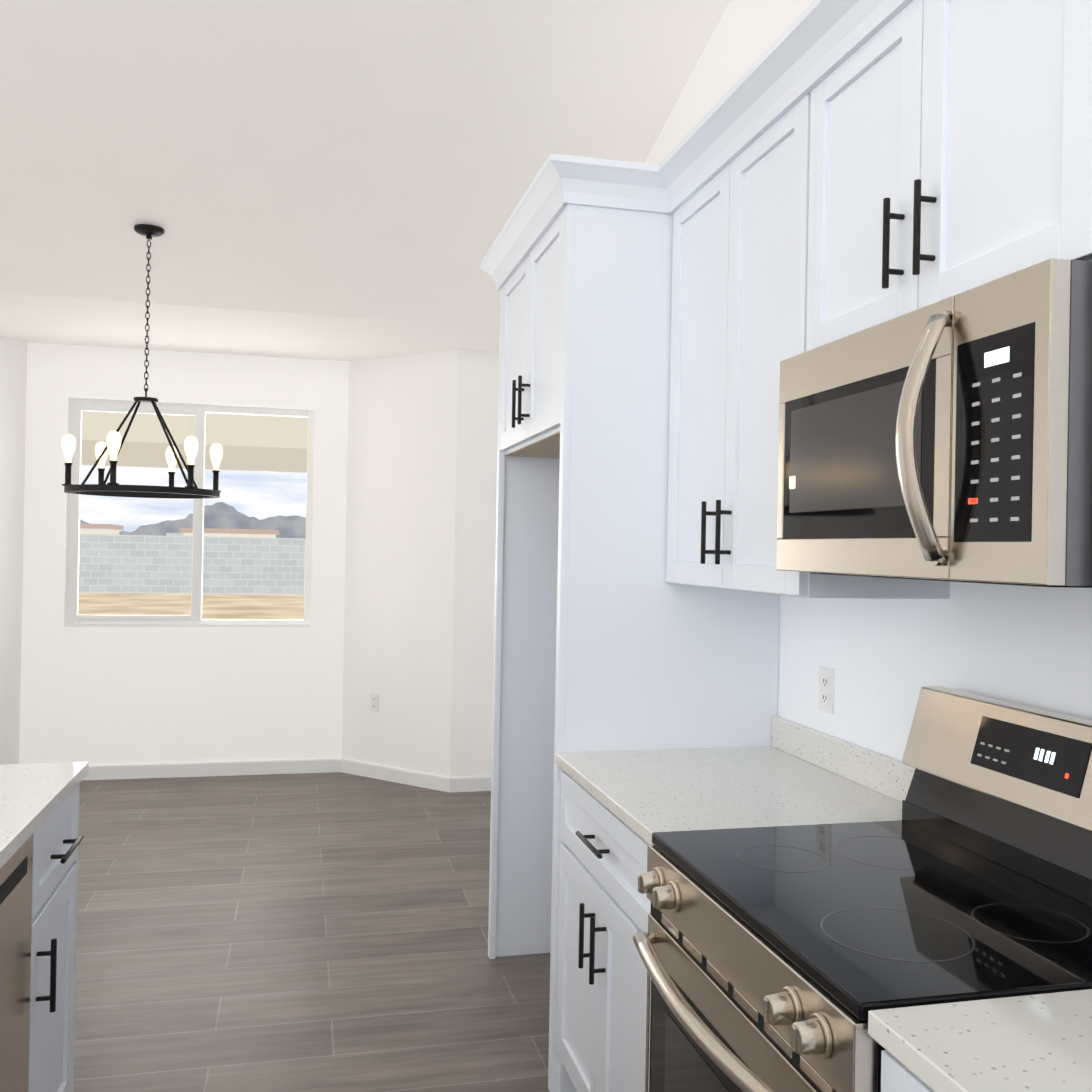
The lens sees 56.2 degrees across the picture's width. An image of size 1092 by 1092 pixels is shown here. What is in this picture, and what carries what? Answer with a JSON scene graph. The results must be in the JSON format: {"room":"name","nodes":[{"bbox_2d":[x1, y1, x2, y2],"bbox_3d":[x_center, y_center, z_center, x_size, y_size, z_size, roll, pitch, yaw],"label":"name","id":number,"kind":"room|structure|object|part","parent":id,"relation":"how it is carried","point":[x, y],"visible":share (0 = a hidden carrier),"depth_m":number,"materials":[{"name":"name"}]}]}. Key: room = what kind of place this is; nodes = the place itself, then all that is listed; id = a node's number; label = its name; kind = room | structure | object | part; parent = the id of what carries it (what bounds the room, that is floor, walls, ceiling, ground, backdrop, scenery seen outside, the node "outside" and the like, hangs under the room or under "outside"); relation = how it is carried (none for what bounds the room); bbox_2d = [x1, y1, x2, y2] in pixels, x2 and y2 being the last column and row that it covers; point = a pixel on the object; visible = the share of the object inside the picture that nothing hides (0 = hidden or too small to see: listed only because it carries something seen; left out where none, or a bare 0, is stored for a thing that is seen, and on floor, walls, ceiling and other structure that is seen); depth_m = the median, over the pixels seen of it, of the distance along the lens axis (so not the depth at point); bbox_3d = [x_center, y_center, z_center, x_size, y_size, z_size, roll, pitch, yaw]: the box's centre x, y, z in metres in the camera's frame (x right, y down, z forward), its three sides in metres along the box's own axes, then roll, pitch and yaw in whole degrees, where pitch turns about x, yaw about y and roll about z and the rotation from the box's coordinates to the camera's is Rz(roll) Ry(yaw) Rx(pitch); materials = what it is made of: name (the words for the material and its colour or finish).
{"room":"kitchen","nodes":[
{"label":"kitchen","id":0,"kind":"room"},
{"bbox_2d":[0,335,26,763],"bbox_3d":[-3.342,-1.239,5.688,0.150,5.300,1.171,1,0,18],"label":"wall","id":1,"kind":"structure","parent":0,"point":[13,368],"depth_m":6.06,"materials":[{"name":"paint"}]},
{"bbox_2d":[19,342,348,764],"bbox_3d":[-2.207,-1.216,6.439,2.100,5.300,0.150,1,0,-13],"label":"wall","id":2,"kind":"structure","parent":0,"point":[115,695],"depth_m":6.34,"materials":[{"name":"paint"}]},
{"bbox_2d":[63,399,314,626],"bbox_3d":[-2.212,-0.191,6.420,1.460,1.390,0.109,1,0,-13],"label":"nook window","id":3,"kind":"structure","parent":2,"relation":"in","point":[77,407],"depth_m":6.40,"materials":[{"name":"white"}]},
{"bbox_2d":[83,758,338,779],"bbox_3d":[-2.237,1.389,6.354,1.900,0.088,0.013,1,0,-13],"label":"baseboard","id":4,"kind":"structure","parent":2,"relation":"attached to","point":[324,765],"depth_m":6.38,"materials":[{"name":"white wood"}]},
{"bbox_2d":[74,772,549,1091],"bbox_3d":[-2.206,1.472,1.202,6.610,0.100,10.350,1,0,-13],"label":"floor","id":5,"kind":"structure","parent":0,"point":[313,932],"depth_m":3.71,"materials":[{"name":"brown wood"}]},
{"bbox_2d":[0,766,88,1091],"bbox_3d":[-1.049,0.998,0.500,0.816,0.884,3.926,1,0,-13],"label":"kitchen island","id":6,"kind":"object","parent":5,"relation":"on","point":[41,838],"depth_m":2.14,"materials":[{"name":"wood"}]},
{"bbox_2d":[0,762,88,861],"bbox_3d":[-0.905,0.544,0.534,0.495,0.029,3.950,1,0,-13],"label":"island countertop","id":7,"kind":"structure","parent":6,"relation":"on","point":[27,791],"depth_m":2.21,"materials":[{"name":"white stone"}]},
{"bbox_2d":[555,716,914,1091],"bbox_3d":[0.411,0.973,2.423,0.668,0.999,0.785,1,0,-13],"label":"base cabinet","id":8,"kind":"object","parent":5,"relation":"on","point":[618,809],"visible":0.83,"depth_m":2.36,"materials":[{"name":"white paint"}]},
{"bbox_2d":[633,686,1091,1091],"bbox_3d":[0.548,0.878,1.658,0.696,1.191,0.756,1,0,-13],"label":"range","id":9,"kind":"object","parent":5,"relation":"on","point":[780,958],"visible":1,"depth_m":1.65,"materials":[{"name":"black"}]},
{"bbox_3d":[0.247,0.735,1.586,0.072,0.033,0.687,1,0,-13],"label":"handle","id":10,"kind":"part","parent":9,"relation":"part of","materials":[{"name":"silver metal"}]},
{"bbox_2d":[651,820,1091,1021],"bbox_3d":[0.552,0.565,1.658,0.539,0.022,0.756,1,0,-13],"label":"cooktop","id":11,"kind":"object","parent":9,"relation":"in","point":[862,917],"depth_m":1.56,"materials":[{"name":"black glass"}]},
{"bbox_2d":[881,1053,927,1091],"bbox_3d":[0.813,1.034,0.815,0.629,0.884,0.996,1,0,-13],"label":"base cabinet","id":12,"kind":"object","parent":5,"relation":"on","point":[893,1078],"depth_m":1.19,"materials":[{"name":"white paint"}]},
{"bbox_2d":[868,989,1091,1091],"bbox_3d":[1.055,0.578,-0.191,0.646,0.029,3.066,1,0,-13],"label":"countertop","id":13,"kind":"structure","parent":12,"relation":"on","point":[1037,1042],"depth_m":1.15,"materials":[{"name":"white stone"}]},
{"bbox_2d":[0,0,730,360],"bbox_3d":[-2.133,-2.445,1.211,6.610,2.455,10.350,1,0,-13],"label":"ceiling","id":14,"kind":"structure","parent":0,"point":[378,159],"depth_m":3.96,"materials":[{"name":"paint"}]},
{"bbox_2d":[61,224,222,498],"bbox_3d":[-1.733,-0.800,4.441,0.637,1.157,0.637,1,0,-13],"label":"chandelier","id":15,"kind":"object","parent":14,"relation":"hanging from","point":[113,488],"visible":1,"depth_m":4.39,"materials":[{"name":"black metal"}]},
{"bbox_2d":[342,349,457,776],"bbox_3d":[-0.886,-1.192,6.426,0.971,5.300,0.150,1,0,33],"label":"wall","id":16,"kind":"structure","parent":0,"point":[400,535],"depth_m":6.32,"materials":[{"name":"paint"}]},
{"bbox_2d":[370,693,378,711],"bbox_3d":[-1.079,0.983,6.426,0.070,0.115,0.007,1,0,33],"label":"outlet","id":17,"kind":"object","parent":16,"relation":"attached to","point":[374,702],"visible":1,"depth_m":6.42,"materials":[{"name":"white plastic"}]},
{"bbox_2d":[339,758,446,791],"bbox_3d":[-0.944,1.413,6.333,0.616,0.088,0.630,1,0,-13],"label":"baseboard","id":18,"kind":"structure","parent":16,"relation":"attached to","point":[387,773],"depth_m":6.32,"materials":[{"name":"white wood"}]},
{"bbox_2d":[450,349,498,776],"bbox_3d":[-0.257,-1.181,6.237,0.580,5.300,0.150,1,0,-13],"label":"wall","id":19,"kind":"structure","parent":0,"point":[474,564],"depth_m":6.12,"materials":[{"name":"paint"}]},
{"bbox_2d":[447,776,490,792],"bbox_3d":[-0.363,1.424,6.133,0.435,0.088,0.013,1,0,-13],"label":"baseboard","id":20,"kind":"structure","parent":19,"relation":"attached to","point":[473,783],"depth_m":6.10,"materials":[{"name":"white wood"}]},
{"bbox_2d":[645,0,1091,760],"bbox_3d":[1.061,-1.167,1.643,0.150,5.300,9.700,1,0,-13],"label":"wall","id":21,"kind":"structure","parent":0,"point":[1029,646],"depth_m":2.33,"materials":[{"name":"paint"}]},
{"bbox_2d":[496,160,667,463],"bbox_3d":[0.253,-0.667,3.276,0.637,0.698,0.908,1,0,-13],"label":"upper cabinet","id":22,"kind":"object","parent":21,"relation":"attached to","point":[580,279],"depth_m":2.78,"materials":[{"name":"white paint"}]},
{"bbox_2d":[660,12,949,603],"bbox_3d":[0.602,-0.453,2.436,0.341,1.118,0.841,1,0,-13],"label":"upper cabinet","id":23,"kind":"object","parent":21,"relation":"attached to","point":[742,234],"depth_m":2.36,"materials":[{"name":"white paint"}]},
{"bbox_2d":[818,666,834,713],"bbox_3d":[0.717,0.367,2.619,0.007,0.115,0.070,1,0,-13],"label":"outlet","id":24,"kind":"object","parent":21,"relation":"attached to","point":[826,690],"visible":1,"depth_m":2.61,"materials":[{"name":"white plastic"}]},
{"bbox_2d":[816,0,1091,347],"bbox_3d":[0.779,-0.688,1.714,0.341,0.644,0.768,1,0,-13],"label":"upper cabinet","id":25,"kind":"object","parent":21,"relation":"attached to","point":[822,172],"depth_m":1.62,"materials":[{"name":"white paint"}]},
{"bbox_2d":[776,258,1091,587],"bbox_3d":[0.708,-0.152,1.694,0.470,0.417,0.754,1,0,-13],"label":"microwave","id":26,"kind":"object","parent":25,"relation":"attached to","point":[948,439],"visible":1,"depth_m":1.47,"materials":[{"name":"grey metal"}]},
{"bbox_2d":[789,346,1021,522],"bbox_3d":[0.545,-0.150,1.655,0.004,0.232,0.655,1,0,-13],"label":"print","id":27,"kind":"object","parent":26,"relation":"attached to","point":[843,466],"depth_m":1.54,"materials":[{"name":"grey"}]},
{"bbox_3d":[0.559,-0.147,1.661,0.031,0.283,0.702,1,0,-13],"label":"glass","id":28,"kind":"part","parent":26,"relation":"part of","materials":[{"name":"black glass"}]},
{"bbox_3d":[0.549,-0.158,1.493,0.068,0.373,0.054,1,0,-13],"label":"handle","id":29,"kind":"part","parent":26,"relation":"part of","materials":[{"name":"silver metal"}]},
{"label":"outside","id":30,"kind":"structure","parent":0,"visible":0},
{"bbox_2d":[78,593,303,618],"bbox_3d":[-47.736,1.102,197.572,300.000,0.100,392.799,1,0,-13],"label":"ground","id":31,"kind":"structure","parent":30,"point":[161,603],"depth_m":23.84,"materials":[{"name":"beige sand"}]},
{"bbox_2d":[80,523,122,534],"bbox_3d":[-73.739,-1.450,151.668,19.000,3.820,11.000,1,0,-13],"label":"house","id":32,"kind":"structure","parent":31,"relation":"on","point":[112,529],"materials":[{"name":"beige paint"}]},
{"bbox_2d":[79,533,305,594],"bbox_3d":[-7.629,0.547,29.762,120.000,1.720,0.270,1,0,-13],"label":"fence","id":33,"kind":"object","parent":31,"relation":"on","point":[100,551],"depth_m":29.07,"materials":[{"name":"grey brick"}]},
{"bbox_2d":[180,528,278,537],"bbox_3d":[-48.459,-0.815,157.709,14.001,3.520,11.000,1,0,-13],"label":"house","id":34,"kind":"structure","parent":31,"relation":"on","point":[215,532],"materials":[{"name":"beige paint"}]},
{"bbox_3d":[-2.692,1.441,9.029,14.000,0.020,5.098,1,0,-13],"label":"patio slab","id":35,"kind":"object","parent":31,"relation":"on","visible":0},
{"bbox_2d":[81,411,307,472],"bbox_3d":[-2.669,0.056,9.042,14.000,2.750,5.118,1,0,-13],"label":"patio cover","id":36,"kind":"object","parent":35,"relation":"on","point":[256,444],"depth_m":10.56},
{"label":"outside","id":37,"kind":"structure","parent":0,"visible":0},
{"bbox_2d":[80,502,305,537],"bbox_3d":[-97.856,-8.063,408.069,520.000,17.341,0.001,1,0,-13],"label":"mountain","id":38,"kind":"structure","parent":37,"point":[225,513],"depth_m":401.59}
]}

